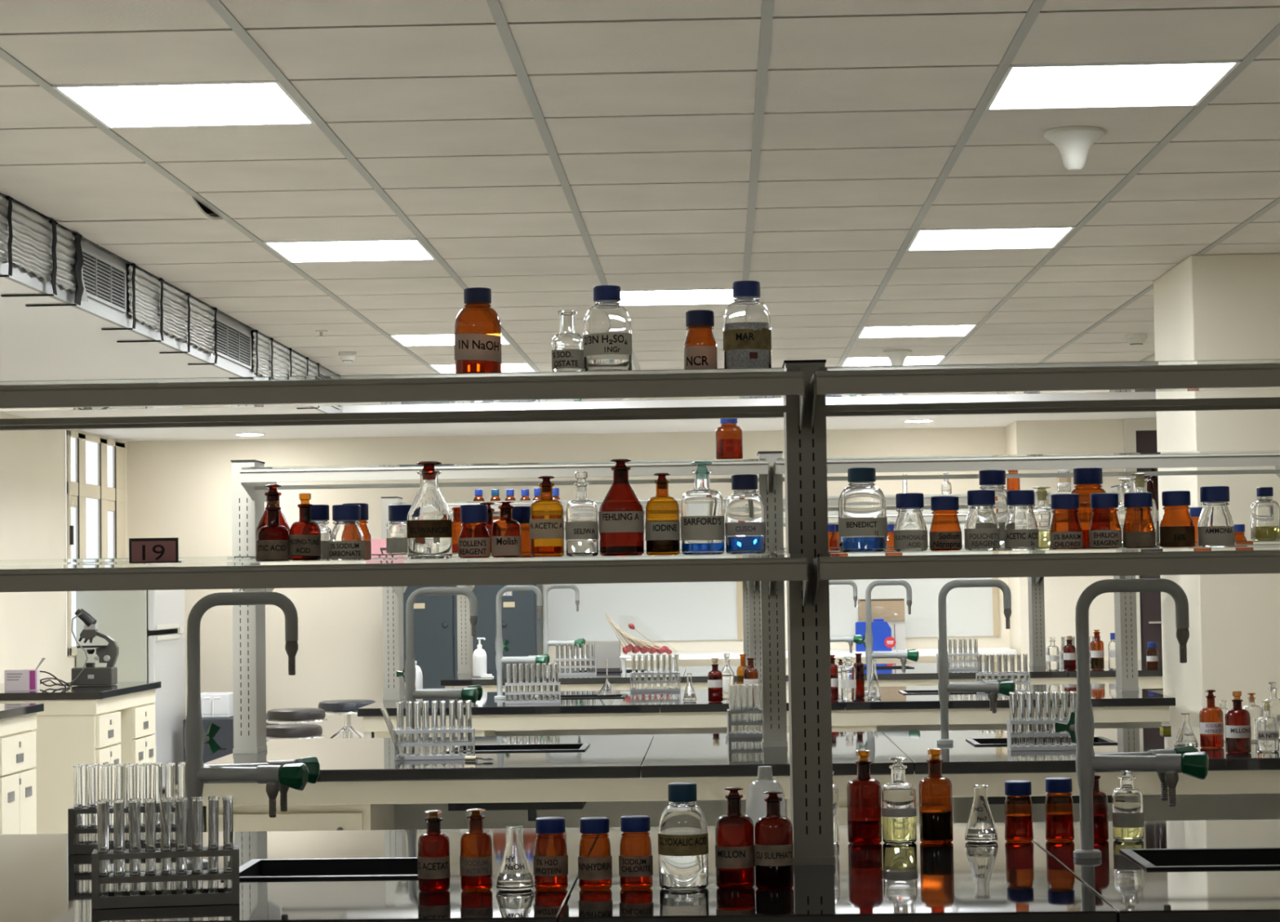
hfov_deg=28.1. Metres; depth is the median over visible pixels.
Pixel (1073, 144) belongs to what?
antenna
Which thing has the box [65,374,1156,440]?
ceiling
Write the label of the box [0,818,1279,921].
laboratory bench
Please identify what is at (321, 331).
sprinkler
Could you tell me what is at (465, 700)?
test tube
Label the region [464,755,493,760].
holder
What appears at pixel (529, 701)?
test tube rack
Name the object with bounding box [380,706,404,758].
test tube
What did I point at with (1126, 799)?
bottle
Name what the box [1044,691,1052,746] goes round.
test tube
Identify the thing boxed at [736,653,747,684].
bottle
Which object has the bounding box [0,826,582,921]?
countertop
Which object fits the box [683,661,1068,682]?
countertop
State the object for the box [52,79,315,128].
recessed light
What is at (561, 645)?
test tube
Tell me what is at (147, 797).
test tube
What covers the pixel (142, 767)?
test tube
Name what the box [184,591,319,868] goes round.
tap
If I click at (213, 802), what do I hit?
test tube
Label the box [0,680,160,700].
countertop
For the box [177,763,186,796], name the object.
test tube
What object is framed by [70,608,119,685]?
microscope
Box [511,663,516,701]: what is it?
test tube
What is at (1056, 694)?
test tube
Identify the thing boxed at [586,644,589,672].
test tube
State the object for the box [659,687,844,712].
countertop
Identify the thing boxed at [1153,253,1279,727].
wall pillar
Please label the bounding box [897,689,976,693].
sink
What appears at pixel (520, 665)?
test tube
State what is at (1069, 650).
bottle
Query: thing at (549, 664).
test tube
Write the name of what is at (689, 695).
flask
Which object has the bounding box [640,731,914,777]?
countertop
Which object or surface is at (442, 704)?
test tube
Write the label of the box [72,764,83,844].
test tube
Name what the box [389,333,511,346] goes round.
recessed light
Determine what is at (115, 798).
test tube
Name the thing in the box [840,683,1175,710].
countertop
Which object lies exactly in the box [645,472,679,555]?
bottle
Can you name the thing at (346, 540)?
reagent bottle
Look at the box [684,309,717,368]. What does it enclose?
reagent bottle
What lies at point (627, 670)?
sink
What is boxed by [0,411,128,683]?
wall
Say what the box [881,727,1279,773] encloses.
countertop
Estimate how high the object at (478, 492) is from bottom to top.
0.165 m
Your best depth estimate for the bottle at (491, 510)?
4.62 m
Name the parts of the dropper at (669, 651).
rubber bulb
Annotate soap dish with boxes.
[480,673,493,677]
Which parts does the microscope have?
plate, focus knob, arm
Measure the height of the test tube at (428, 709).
0.150 m
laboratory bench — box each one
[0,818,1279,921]
[202,727,1279,831]
[357,683,1175,737]
[440,659,1163,729]
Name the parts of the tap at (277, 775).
star stem, star knob, valve arm, valve arm, knob, knob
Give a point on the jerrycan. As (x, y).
(882, 640)
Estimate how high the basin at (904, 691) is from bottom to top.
0.085 m
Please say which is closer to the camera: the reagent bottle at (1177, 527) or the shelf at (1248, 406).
the reagent bottle at (1177, 527)
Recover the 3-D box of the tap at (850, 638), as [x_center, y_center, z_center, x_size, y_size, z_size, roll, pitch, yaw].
[1.076,0.877,13.717,0.232,0.477,0.173,-1,-3,2]
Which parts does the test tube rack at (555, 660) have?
plate, plate, plate, panel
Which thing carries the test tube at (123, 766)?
in the test tube rack at (73, 848)
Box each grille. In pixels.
[81,247,126,312]
[213,317,251,368]
[317,371,341,409]
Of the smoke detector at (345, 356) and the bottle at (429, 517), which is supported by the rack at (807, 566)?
the bottle at (429, 517)
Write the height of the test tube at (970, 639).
0.150 m
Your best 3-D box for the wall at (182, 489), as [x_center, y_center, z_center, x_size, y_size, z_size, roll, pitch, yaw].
[0.700,0.835,17.341,8.500,2.615,0.850,-1,-3,2]
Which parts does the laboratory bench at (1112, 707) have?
panel, modesty panel, panel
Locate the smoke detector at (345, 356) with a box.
[337,351,356,362]
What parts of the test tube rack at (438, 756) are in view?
panel, plate, plate, plate, panel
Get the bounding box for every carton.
[4,657,45,690]
[586,642,621,671]
[857,598,904,621]
[886,620,906,649]
[1160,724,1171,731]
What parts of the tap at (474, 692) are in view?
star knob, valve arm, valve arm, knob, knob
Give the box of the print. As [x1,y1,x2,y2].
[29,670,35,689]
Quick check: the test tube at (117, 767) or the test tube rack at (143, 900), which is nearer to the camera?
the test tube rack at (143, 900)
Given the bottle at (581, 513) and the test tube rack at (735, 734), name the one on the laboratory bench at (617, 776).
the test tube rack at (735, 734)
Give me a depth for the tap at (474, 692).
7.58 m
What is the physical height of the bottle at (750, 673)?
0.172 m
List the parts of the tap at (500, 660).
star knob, valve arm, valve arm, knob, knob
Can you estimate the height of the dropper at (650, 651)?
0.134 m
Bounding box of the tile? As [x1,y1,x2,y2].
[9,191,222,221]
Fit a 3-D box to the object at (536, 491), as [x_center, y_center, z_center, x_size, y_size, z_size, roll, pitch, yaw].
[-0.548,0.229,13.748,0.070,0.166,0.070,-1,-3,2]
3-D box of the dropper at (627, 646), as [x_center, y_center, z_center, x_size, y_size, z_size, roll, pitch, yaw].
[-0.114,0.907,13.516,0.133,0.209,0.029,-1,-3,2]
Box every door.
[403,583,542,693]
[1123,417,1163,689]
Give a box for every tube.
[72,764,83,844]
[77,764,87,844]
[86,764,96,844]
[89,763,99,844]
[96,800,108,896]
[98,799,110,894]
[99,764,109,799]
[103,763,113,843]
[112,800,124,896]
[113,764,123,799]
[113,798,124,893]
[115,763,125,838]
[124,764,134,843]
[127,799,139,895]
[128,762,137,798]
[129,798,141,893]
[137,764,147,843]
[142,762,152,797]
[143,797,156,890]
[144,799,155,894]
[152,763,162,842]
[153,762,162,797]
[159,796,170,891]
[160,799,172,894]
[164,763,174,842]
[166,762,175,842]
[174,798,186,893]
[176,796,187,891]
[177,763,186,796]
[191,795,203,806]
[191,797,203,893]
[208,797,219,893]
[222,796,233,892]
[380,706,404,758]
[395,701,402,755]
[402,701,404,752]
[404,700,412,752]
[405,701,412,755]
[413,701,419,755]
[415,700,421,753]
[421,701,428,755]
[422,700,429,754]
[431,700,437,755]
[431,700,438,753]
[440,700,446,755]
[448,700,454,755]
[456,700,463,755]
[462,700,463,752]
[464,700,471,754]
[465,699,471,752]
[506,663,511,701]
[510,663,511,700]
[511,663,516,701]
[518,663,522,700]
[522,663,523,699]
[524,663,528,700]
[530,662,534,700]
[536,662,540,700]
[542,662,546,698]
[542,662,546,700]
[547,662,551,700]
[551,662,553,700]
[553,662,558,700]
[555,644,559,671]
[560,644,564,672]
[565,644,568,672]
[570,644,573,672]
[576,644,579,672]
[581,644,584,672]
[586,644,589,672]
[591,644,595,672]
[631,654,635,688]
[636,654,641,688]
[643,654,648,688]
[649,654,653,688]
[655,654,659,688]
[662,654,666,688]
[668,654,671,688]
[674,654,678,688]
[728,684,734,733]
[733,684,739,731]
[736,684,741,733]
[741,684,746,709]
[741,684,746,733]
[746,684,753,733]
[753,684,759,733]
[758,683,761,731]
[760,684,762,732]
[902,473,906,493]
[948,638,951,667]
[953,638,957,667]
[958,638,959,666]
[959,638,962,666]
[964,638,967,666]
[968,638,973,666]
[974,638,977,666]
[977,654,982,681]
[983,653,987,679]
[985,654,988,679]
[990,653,995,679]
[997,653,1001,679]
[1003,653,1008,678]
[1008,691,1015,745]
[1010,653,1014,680]
[1010,692,1017,746]
[1017,653,1021,689]
[1017,691,1023,745]
[1019,692,1026,746]
[1023,653,1027,689]
[1026,691,1031,745]
[1027,692,1034,746]
[1034,691,1038,745]
[1036,691,1043,746]
[1042,691,1047,745]
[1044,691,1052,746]
[1051,691,1055,744]
[1053,691,1060,745]
[1060,690,1066,744]
[1062,636,1065,664]
[1062,691,1069,745]
[1069,690,1075,744]
[1071,635,1075,645]
[1071,691,1076,745]
[1088,635,1090,664]
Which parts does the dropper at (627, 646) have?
glass stem, rubber bulb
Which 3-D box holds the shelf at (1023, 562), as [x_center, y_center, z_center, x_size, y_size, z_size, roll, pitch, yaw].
[1.057,0.162,4.117,1.533,0.038,0.022,-1,-3,2]
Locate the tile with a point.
(144, 206)
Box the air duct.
[0,194,342,413]
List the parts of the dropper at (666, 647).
glass stem, rubber bulb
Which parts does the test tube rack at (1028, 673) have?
plate, plate, plate, panel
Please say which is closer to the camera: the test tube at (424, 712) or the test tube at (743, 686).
the test tube at (424, 712)
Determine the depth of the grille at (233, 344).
12.18 m
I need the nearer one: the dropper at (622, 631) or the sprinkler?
the sprinkler
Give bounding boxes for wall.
[0,191,338,417]
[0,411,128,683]
[127,418,1124,738]
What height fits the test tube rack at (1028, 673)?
0.084 m
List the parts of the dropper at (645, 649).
glass stem, rubber bulb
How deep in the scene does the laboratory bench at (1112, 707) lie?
10.13 m
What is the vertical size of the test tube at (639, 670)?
0.150 m
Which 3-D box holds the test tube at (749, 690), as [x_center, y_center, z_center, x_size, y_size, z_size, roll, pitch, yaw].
[0.342,0.767,7.915,0.018,0.150,0.018,-4,-3,40]
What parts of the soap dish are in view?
dish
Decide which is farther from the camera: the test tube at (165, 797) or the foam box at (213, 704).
the foam box at (213, 704)
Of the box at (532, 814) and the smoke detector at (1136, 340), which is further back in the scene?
the smoke detector at (1136, 340)
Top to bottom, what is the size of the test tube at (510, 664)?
0.150 m
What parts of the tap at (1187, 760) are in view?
star knob, star stem, valve arm, valve arm, knob, knob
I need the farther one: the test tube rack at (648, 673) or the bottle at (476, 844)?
the test tube rack at (648, 673)
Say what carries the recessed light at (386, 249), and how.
in the ceiling at (544, 153)
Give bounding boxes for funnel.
[597,658,617,695]
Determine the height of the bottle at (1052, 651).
0.167 m
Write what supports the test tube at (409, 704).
in the test tube rack at (438, 756)
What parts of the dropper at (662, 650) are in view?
glass stem, rubber bulb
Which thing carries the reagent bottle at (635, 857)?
on the laboratory bench at (1039, 879)
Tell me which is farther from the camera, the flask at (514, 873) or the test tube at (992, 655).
the test tube at (992, 655)
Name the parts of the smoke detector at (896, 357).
plate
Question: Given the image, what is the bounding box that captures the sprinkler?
[315,329,327,337]
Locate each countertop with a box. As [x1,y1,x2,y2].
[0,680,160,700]
[0,702,44,719]
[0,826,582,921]
[203,733,653,782]
[357,689,666,716]
[440,666,687,685]
[558,822,1117,921]
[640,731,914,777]
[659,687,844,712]
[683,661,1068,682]
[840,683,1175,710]
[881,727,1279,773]
[1032,818,1279,921]
[1045,659,1162,677]
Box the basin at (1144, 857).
[1134,848,1279,866]
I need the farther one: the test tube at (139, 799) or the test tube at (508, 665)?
the test tube at (508, 665)
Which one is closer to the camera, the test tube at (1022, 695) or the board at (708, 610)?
the test tube at (1022, 695)
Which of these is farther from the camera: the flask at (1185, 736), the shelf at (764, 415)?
the flask at (1185, 736)
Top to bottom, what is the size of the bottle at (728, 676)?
0.184 m
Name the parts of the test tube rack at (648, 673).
plate, plate, plate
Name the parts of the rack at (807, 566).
glass plate, glass plate, rail, glass plate, glass plate, rail, glass plate, glass plate, glass plate, glass plate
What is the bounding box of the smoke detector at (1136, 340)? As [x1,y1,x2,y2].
[1125,333,1146,346]
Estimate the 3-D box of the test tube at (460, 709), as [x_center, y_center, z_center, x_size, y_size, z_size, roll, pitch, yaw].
[-0.501,0.743,7.122,0.018,0.150,0.018,-3,-4,27]
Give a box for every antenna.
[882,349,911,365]
[1044,125,1104,170]
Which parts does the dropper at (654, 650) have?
glass stem, rubber bulb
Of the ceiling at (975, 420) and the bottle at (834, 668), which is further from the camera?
the ceiling at (975, 420)
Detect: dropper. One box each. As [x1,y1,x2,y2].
[604,613,627,653]
[605,613,631,652]
[606,613,633,650]
[608,619,639,652]
[610,619,641,650]
[612,624,648,652]
[615,627,645,653]
[616,626,650,650]
[616,629,657,652]
[617,631,653,653]
[622,631,659,650]
[622,635,666,653]
[628,622,656,644]
[628,639,671,653]
[631,636,668,651]
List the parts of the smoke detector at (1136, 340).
plate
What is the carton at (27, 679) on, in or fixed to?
on the countertop
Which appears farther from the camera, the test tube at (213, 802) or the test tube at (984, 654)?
the test tube at (984, 654)
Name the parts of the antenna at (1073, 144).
plate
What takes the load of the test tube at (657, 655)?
in the test tube rack at (648, 673)
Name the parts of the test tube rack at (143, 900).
panel, plate, plate, plate, panel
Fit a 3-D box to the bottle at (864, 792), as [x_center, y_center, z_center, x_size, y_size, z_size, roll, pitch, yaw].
[0.412,0.616,4.701,0.063,0.169,0.063,-1,-3,2]
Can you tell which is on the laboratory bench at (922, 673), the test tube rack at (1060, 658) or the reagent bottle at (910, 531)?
the test tube rack at (1060, 658)
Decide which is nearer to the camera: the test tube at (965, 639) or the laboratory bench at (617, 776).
the laboratory bench at (617, 776)
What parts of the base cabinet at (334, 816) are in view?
drawer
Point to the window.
(113, 499)
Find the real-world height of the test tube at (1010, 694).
0.150 m
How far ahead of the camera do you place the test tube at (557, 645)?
13.46 m
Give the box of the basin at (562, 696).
[541,694,622,698]
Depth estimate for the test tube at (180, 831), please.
3.93 m
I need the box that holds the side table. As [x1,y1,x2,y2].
[570,647,1016,665]
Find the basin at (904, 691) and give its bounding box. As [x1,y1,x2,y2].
[903,690,937,693]
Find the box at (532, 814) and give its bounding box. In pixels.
[528,809,537,821]
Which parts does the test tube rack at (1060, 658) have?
panel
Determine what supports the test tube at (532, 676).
in the test tube rack at (529, 701)
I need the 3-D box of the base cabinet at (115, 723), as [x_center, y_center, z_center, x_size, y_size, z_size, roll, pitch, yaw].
[-3.101,1.520,12.828,1.130,0.936,1.300,-1,-3,2]
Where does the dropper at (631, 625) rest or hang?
on the tray stand
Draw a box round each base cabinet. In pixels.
[0,670,160,833]
[0,702,44,835]
[182,713,278,763]
[206,804,394,831]
[373,729,495,737]
[495,729,529,730]
[785,796,953,824]
[786,724,876,732]
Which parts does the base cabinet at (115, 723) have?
cable coil, cabinet door, drawer, cabinet door, cabinet door, drawer, cabinet door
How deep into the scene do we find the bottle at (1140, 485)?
4.28 m
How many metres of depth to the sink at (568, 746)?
7.40 m
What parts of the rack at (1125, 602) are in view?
glass plate, rail, rail, glass plate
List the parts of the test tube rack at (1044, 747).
panel, plate, plate, plate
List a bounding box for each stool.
[266,707,327,724]
[266,723,324,740]
[318,699,375,737]
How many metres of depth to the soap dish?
13.28 m
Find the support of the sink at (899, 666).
in the laboratory bench at (922, 673)
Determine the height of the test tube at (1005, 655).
0.150 m
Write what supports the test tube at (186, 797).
in the test tube rack at (143, 900)
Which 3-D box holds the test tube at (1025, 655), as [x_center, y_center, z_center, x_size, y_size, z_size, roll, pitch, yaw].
[1.602,0.877,10.626,0.018,0.150,0.018,1,-4,-26]
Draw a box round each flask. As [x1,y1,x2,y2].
[495,825,533,890]
[682,673,696,701]
[867,659,880,697]
[964,784,998,842]
[1173,712,1198,747]
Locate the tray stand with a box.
[619,654,674,674]
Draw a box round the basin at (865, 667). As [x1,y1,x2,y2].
[864,666,907,668]
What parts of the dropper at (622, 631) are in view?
glass stem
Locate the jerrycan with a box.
[854,618,895,651]
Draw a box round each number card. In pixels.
[128,537,181,563]
[370,538,407,559]
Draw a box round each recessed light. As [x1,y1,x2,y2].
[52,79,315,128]
[234,432,265,435]
[262,238,435,262]
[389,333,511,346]
[429,362,535,373]
[618,288,734,305]
[840,355,946,366]
[857,324,977,337]
[902,419,934,422]
[906,225,1075,250]
[984,59,1241,110]
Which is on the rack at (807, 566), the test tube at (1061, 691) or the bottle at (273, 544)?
the bottle at (273, 544)
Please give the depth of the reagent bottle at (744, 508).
4.18 m
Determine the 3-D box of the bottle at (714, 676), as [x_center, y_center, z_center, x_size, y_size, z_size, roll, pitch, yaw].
[0.302,0.878,10.266,0.060,0.174,0.059,-1,-3,2]
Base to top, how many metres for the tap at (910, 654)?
0.477 m
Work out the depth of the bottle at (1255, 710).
7.35 m
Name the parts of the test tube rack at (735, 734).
panel, plate, plate, plate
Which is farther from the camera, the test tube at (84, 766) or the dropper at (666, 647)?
the dropper at (666, 647)
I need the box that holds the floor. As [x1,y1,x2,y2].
[162,784,177,799]
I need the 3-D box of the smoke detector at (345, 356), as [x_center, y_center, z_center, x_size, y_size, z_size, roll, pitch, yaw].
[-1.602,-0.567,14.016,0.100,0.057,0.100,-1,-3,2]
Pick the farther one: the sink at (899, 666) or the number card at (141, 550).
the sink at (899, 666)
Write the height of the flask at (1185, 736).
0.095 m
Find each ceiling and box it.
[0,0,1279,375]
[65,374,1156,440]
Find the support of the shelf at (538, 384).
attached to the rack at (807, 566)
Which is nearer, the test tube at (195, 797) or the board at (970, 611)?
the test tube at (195, 797)
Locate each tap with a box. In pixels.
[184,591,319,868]
[395,586,482,749]
[493,585,549,698]
[542,583,585,673]
[829,579,862,653]
[857,579,919,693]
[936,578,1015,743]
[1055,577,1208,858]
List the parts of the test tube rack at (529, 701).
panel, plate, plate, plate, panel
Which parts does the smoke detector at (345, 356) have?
plate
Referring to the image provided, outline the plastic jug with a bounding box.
[404,660,422,701]
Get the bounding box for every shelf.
[0,371,803,408]
[0,412,783,431]
[0,556,806,591]
[240,460,768,482]
[281,478,693,485]
[391,498,727,511]
[451,508,724,514]
[493,516,724,526]
[775,452,1279,473]
[782,492,1119,506]
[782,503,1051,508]
[782,513,968,523]
[782,520,965,524]
[783,469,1259,477]
[816,363,1279,395]
[819,549,1279,579]
[826,404,1279,417]
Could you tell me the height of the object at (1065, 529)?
0.090 m
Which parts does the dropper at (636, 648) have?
glass stem, rubber bulb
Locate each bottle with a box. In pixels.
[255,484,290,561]
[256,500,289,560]
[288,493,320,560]
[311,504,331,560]
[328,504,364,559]
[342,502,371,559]
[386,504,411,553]
[406,461,452,559]
[417,809,449,891]
[451,506,462,552]
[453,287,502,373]
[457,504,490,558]
[459,808,492,890]
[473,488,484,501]
[479,502,494,551]
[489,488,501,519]
[491,501,521,557]
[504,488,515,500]
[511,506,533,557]
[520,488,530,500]
[529,475,564,556]
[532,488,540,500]
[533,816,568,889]
[551,310,583,371]
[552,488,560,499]
[565,471,598,556]
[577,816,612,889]
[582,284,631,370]
[598,458,644,555]
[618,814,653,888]
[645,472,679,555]
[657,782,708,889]
[680,461,724,554]
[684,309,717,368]
[707,657,722,701]
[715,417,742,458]
[715,786,755,888]
[720,653,734,698]
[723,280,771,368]
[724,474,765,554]
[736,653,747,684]
[743,657,758,701]
[745,765,786,843]
[754,791,793,889]
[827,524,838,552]
[830,654,838,700]
[832,770,839,843]
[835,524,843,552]
[837,658,844,697]
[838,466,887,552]
[840,656,856,700]
[846,749,881,844]
[853,653,864,697]
[881,756,916,843]
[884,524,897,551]
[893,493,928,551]
[918,747,953,843]
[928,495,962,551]
[941,471,951,493]
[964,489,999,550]
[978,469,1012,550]
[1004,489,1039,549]
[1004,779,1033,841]
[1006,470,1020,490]
[1032,486,1053,549]
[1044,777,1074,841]
[1046,636,1059,670]
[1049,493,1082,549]
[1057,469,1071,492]
[1062,635,1075,669]
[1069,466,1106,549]
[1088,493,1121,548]
[1090,629,1104,669]
[1093,774,1108,840]
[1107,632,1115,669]
[1111,770,1143,840]
[1116,477,1133,542]
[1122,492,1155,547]
[1124,472,1157,548]
[1146,467,1158,509]
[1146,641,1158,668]
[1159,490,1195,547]
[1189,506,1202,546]
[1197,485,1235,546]
[1199,689,1223,747]
[1218,699,1228,740]
[1225,690,1251,753]
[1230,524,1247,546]
[1242,692,1262,741]
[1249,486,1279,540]
[1256,700,1279,751]
[1262,681,1279,739]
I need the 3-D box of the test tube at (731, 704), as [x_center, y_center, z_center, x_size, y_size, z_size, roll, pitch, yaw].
[0.284,0.769,7.918,0.018,0.150,0.018,-1,-4,1]
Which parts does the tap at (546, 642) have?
valve arm, valve arm, knob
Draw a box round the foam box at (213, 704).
[200,692,233,717]
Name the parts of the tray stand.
leg, leg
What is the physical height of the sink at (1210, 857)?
0.087 m
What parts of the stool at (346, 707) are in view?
leg, seat, leg, leg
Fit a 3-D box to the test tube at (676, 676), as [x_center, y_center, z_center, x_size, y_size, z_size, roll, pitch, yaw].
[0.160,0.929,11.294,0.018,0.150,0.018,0,-3,-41]
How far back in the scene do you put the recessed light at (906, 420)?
16.65 m
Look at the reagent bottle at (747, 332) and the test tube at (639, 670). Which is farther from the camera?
the test tube at (639, 670)
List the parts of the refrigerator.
freezer door, door, handle, handle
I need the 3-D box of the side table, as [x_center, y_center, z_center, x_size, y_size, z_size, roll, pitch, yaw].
[1.023,1.704,17.140,2.930,0.852,0.650,-1,-3,2]
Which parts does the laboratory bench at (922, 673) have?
modesty panel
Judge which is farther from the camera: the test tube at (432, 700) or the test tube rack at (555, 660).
the test tube rack at (555, 660)
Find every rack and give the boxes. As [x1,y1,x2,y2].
[0,359,1279,865]
[67,804,188,853]
[91,844,239,908]
[230,449,1279,753]
[381,484,1138,700]
[394,727,475,759]
[456,509,1159,673]
[505,681,560,703]
[554,657,596,675]
[630,671,680,691]
[727,708,762,737]
[936,653,979,669]
[975,671,1030,693]
[1006,718,1076,751]
[1059,650,1090,666]
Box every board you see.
[543,512,742,641]
[827,508,999,636]
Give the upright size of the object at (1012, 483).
0.105 m
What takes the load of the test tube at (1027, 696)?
in the test tube rack at (1044, 747)
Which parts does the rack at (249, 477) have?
glass plate, rail, rail, glass plate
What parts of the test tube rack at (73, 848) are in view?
panel, plate, plate, plate, panel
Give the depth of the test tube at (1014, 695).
7.12 m
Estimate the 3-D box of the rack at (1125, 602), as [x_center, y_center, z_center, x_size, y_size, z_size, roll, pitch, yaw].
[0.498,0.560,10.865,3.177,0.860,0.640,-1,-3,2]
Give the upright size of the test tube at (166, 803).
0.150 m
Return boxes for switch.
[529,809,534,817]
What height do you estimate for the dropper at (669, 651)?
0.081 m
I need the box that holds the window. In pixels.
[66,430,125,656]
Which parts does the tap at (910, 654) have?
star knob, valve arm, valve arm, knob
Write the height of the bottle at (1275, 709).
0.167 m
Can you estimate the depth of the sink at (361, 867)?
4.52 m
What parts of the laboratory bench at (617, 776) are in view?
panel, modesty panel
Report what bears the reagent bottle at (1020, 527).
on the rack at (807, 566)
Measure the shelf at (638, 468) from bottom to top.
0.038 m
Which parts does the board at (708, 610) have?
edge trim, edge trim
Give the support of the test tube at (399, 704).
in the test tube rack at (438, 756)
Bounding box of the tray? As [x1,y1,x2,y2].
[619,654,674,658]
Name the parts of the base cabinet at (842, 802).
drawer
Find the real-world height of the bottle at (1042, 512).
0.107 m
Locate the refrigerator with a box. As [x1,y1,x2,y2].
[75,589,185,793]
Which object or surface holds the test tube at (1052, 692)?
in the test tube rack at (1044, 747)
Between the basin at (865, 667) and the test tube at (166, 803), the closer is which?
the test tube at (166, 803)
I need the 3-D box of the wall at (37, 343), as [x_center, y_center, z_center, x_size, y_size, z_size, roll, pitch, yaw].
[-3.023,-0.842,6.721,1.770,0.355,18.150,-1,-3,2]
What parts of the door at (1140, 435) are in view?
handle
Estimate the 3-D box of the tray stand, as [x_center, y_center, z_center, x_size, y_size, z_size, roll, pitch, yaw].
[0.046,1.074,13.490,0.300,0.093,0.160,-1,-3,2]
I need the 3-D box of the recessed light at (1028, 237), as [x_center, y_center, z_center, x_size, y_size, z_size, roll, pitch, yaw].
[1.319,-0.847,9.703,0.581,0.016,0.592,-1,-3,2]
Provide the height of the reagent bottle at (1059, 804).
0.114 m
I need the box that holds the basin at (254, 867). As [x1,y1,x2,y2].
[239,858,417,875]
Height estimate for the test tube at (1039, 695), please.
0.150 m
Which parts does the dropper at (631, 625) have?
rubber bulb, glass stem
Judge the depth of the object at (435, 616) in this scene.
16.91 m
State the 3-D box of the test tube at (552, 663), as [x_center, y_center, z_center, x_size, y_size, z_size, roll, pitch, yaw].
[-0.360,0.894,10.364,0.018,0.150,0.018,1,-4,-15]
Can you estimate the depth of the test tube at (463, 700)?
7.15 m
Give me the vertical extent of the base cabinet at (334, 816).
0.754 m
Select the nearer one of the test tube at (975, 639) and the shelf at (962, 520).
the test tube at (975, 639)
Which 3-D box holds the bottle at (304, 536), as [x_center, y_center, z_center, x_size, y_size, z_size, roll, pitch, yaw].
[-0.553,0.109,4.223,0.052,0.110,0.052,-1,-3,2]
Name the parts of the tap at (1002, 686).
valve arm, valve arm, knob, knob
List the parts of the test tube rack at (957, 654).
panel, plate, plate, plate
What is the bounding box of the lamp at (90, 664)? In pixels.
[85,662,94,666]
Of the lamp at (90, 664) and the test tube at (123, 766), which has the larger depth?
the lamp at (90, 664)
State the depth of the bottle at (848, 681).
10.15 m
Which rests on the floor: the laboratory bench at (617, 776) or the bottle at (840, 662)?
the laboratory bench at (617, 776)
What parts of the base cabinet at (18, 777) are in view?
cabinet door, drawer, cabinet door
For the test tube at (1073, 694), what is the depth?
7.12 m
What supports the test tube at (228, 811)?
in the test tube rack at (143, 900)
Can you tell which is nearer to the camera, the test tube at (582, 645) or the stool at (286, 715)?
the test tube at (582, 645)
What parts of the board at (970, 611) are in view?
edge trim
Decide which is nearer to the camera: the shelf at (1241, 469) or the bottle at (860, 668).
the shelf at (1241, 469)
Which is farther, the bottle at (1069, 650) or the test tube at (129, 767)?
the bottle at (1069, 650)
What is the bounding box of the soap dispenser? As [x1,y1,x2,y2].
[472,637,486,676]
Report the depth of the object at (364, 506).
4.32 m
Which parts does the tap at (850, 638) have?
valve arm, valve arm, knob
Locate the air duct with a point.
(37, 254)
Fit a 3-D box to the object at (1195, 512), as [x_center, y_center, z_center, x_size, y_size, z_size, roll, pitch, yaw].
[1.586,0.205,7.292,0.048,0.145,0.048,-1,-3,2]
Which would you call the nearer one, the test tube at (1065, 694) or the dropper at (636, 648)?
the test tube at (1065, 694)
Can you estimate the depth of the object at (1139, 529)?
4.16 m
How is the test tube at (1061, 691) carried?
in the test tube rack at (1044, 747)
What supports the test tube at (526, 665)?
in the test tube rack at (529, 701)
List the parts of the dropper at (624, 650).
glass stem, rubber bulb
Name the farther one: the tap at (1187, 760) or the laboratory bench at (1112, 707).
the laboratory bench at (1112, 707)
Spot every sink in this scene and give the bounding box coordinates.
[221,857,417,879]
[446,742,590,810]
[529,693,626,698]
[574,669,644,672]
[864,665,914,668]
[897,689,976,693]
[965,736,1117,804]
[1119,846,1279,869]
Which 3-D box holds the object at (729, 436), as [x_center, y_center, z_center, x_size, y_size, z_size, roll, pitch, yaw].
[0.255,-0.069,7.327,0.077,0.133,0.077,-1,-3,2]
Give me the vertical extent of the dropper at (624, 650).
0.217 m
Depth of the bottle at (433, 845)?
4.05 m
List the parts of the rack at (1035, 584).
rail, glass plate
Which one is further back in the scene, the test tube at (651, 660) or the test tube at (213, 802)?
the test tube at (651, 660)

